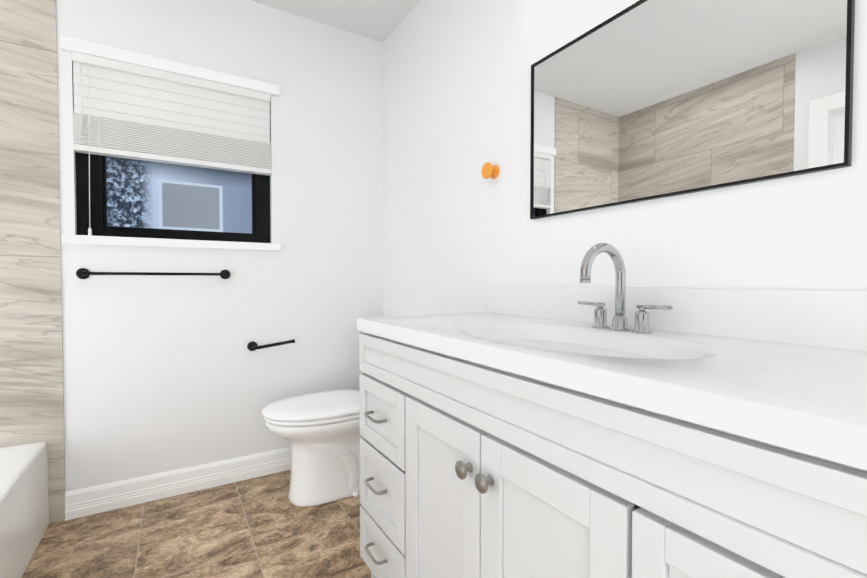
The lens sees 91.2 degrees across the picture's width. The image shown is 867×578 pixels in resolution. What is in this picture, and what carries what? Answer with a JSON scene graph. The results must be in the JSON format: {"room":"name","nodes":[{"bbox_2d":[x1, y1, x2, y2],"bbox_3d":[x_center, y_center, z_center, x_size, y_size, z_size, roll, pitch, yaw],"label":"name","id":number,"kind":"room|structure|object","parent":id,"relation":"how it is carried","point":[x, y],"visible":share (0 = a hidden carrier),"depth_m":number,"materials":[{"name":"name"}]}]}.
{"room":"bathroom","nodes":[
{"label":"bathroom","id":0,"kind":"room"},
{"bbox_2d":[0,0,382,522],"bbox_3d":[-1.313,-0.242,2.032,2.580,2.440,0.158,-1,1,-31],"label":"wall","id":1,"kind":"structure","parent":0,"point":[105,379],"depth_m":2.02,"materials":[{"name":"white paint"}]},
{"bbox_2d":[76,268,230,278],"bbox_3d":[-1.254,-0.069,1.943,0.600,0.048,0.076,-1,1,-31],"label":"towel rail","id":2,"kind":"object","parent":1,"relation":"attached to","point":[83,273],"visible":1,"depth_m":1.88,"materials":[{"name":"black metal"}]},
{"bbox_2d":[60,35,279,96],"bbox_3d":[-1.178,-1.029,1.995,0.872,0.052,0.032,-1,1,-31],"label":"window valance","id":3,"kind":"object","parent":1,"relation":"attached to","point":[68,44],"visible":0.94,"depth_m":1.94,"materials":[{"name":"white paint"}]},
{"bbox_2d":[62,234,280,250],"bbox_3d":[-1.189,-0.214,2.022,0.876,0.038,0.064,-1,1,-31],"label":"window sill","id":4,"kind":"structure","parent":1,"relation":"attached to","point":[121,241],"depth_m":1.96,"materials":[{"name":"white paint"}]},
{"bbox_2d":[76,152,269,242],"bbox_3d":[-1.218,-0.619,2.062,0.798,0.766,0.062,-1,1,-31],"label":"window","id":5,"kind":"structure","parent":1,"relation":"in","point":[148,194],"depth_m":2.04,"materials":[{"name":"grey"}]},
{"bbox_2d":[72,51,270,235],"bbox_3d":[-1.189,-0.617,2.011,0.790,0.772,0.065,-1,1,-31],"label":"window blind","id":6,"kind":"object","parent":5,"relation":"attached to","point":[128,110],"visible":0.96,"depth_m":1.97,"materials":[{"name":"white plastic"}]},
{"bbox_2d":[65,447,290,520],"bbox_3d":[-0.933,0.916,2.196,1.486,0.117,0.016,-1,1,-31],"label":"baseboard","id":7,"kind":"structure","parent":1,"relation":"attached to","point":[87,501],"depth_m":2.00,"materials":[{"name":"white paint"}]},
{"bbox_2d":[247,339,294,350],"bbox_3d":[-0.838,0.291,2.199,0.222,0.056,0.086,-1,1,-31],"label":"paper holder","id":8,"kind":"object","parent":1,"relation":"attached to","point":[252,346],"visible":1,"depth_m":2.18,"materials":[{"name":"black metal"}]},
{"bbox_2d":[22,470,370,577],"bbox_3d":[-0.414,1.060,0.592,2.580,0.100,3.600,-1,1,-31],"label":"floor","id":9,"kind":"structure","parent":0,"point":[261,527],"depth_m":1.67,"materials":[{"name":"tile"}]},
{"bbox_2d":[0,441,48,577],"bbox_3d":[-1.563,0.824,1.000,0.729,0.354,1.374,-1,1,-31],"label":"bathtub","id":10,"kind":"object","parent":9,"relation":"on","point":[24,511],"visible":1,"depth_m":1.51,"materials":[{"name":"white ceramic"}]},
{"bbox_2d":[261,332,364,506],"bbox_3d":[-0.446,0.585,2.085,0.745,0.813,0.472,-1,1,-31],"label":"toilet","id":11,"kind":"object","parent":9,"relation":"on","point":[320,431],"visible":0.56,"depth_m":1.93,"materials":[{"name":"white ceramic"}]},
{"bbox_2d":[357,327,866,577],"bbox_3d":[0.316,0.574,0.999,0.594,0.853,1.310,-1,1,-31],"label":"bathroom vanity","id":12,"kind":"object","parent":9,"relation":"on","point":[620,429],"depth_m":0.66,"materials":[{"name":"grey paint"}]},
{"bbox_2d":[357,311,866,454],"bbox_3d":[0.329,0.127,0.999,0.562,0.041,1.320,-1,1,-31],"label":"countertop","id":13,"kind":"structure","parent":12,"relation":"on","point":[813,392],"depth_m":0.66,"materials":[{"name":"white stone"}]},
{"bbox_2d":[577,243,672,332],"bbox_3d":[0.427,-0.005,1.058,0.174,0.220,0.264,-1,1,-31],"label":"faucet","id":14,"kind":"object","parent":13,"relation":"on","point":[642,317],"depth_m":1.07,"materials":[{"name":"silver metal"}]},
{"bbox_2d":[251,0,419,41],"bbox_3d":[-0.414,-1.480,0.537,2.580,0.100,3.600,-1,1,-31],"label":"ceiling","id":15,"kind":"structure","parent":0,"point":[379,20],"depth_m":2.25,"materials":[{"name":"white paint"}]},
{"bbox_2d":[383,0,866,316],"bbox_3d":[0.622,-0.224,1.198,0.150,2.440,3.300,-1,1,-31],"label":"wall","id":16,"kind":"structure","parent":0,"point":[460,232],"depth_m":1.55,"materials":[{"name":"white paint"}]},
{"bbox_2d":[481,162,498,178],"bbox_3d":[0.221,-0.460,1.658,0.048,0.062,0.062,-1,1,-31],"label":"hook","id":17,"kind":"object","parent":16,"relation":"attached to","point":[488,170],"visible":1,"depth_m":1.65,"materials":[{"name":"orange wood"}]},
{"bbox_2d":[485,285,866,350],"bbox_3d":[0.559,0.051,1.138,0.021,0.110,1.320,-1,1,-31],"label":"backsplash","id":18,"kind":"structure","parent":16,"relation":"attached to","point":[830,318],"depth_m":0.98,"materials":[{"name":"white stone"}]},
{"bbox_2d":[530,0,854,218],"bbox_3d":[0.559,-0.503,1.134,0.016,0.532,0.822,-1,1,-31],"label":"mirror","id":19,"kind":"object","parent":16,"relation":"attached to","point":[641,100],"visible":0.94,"depth_m":1.03,"materials":[{"name":"black mirror"}]}
]}

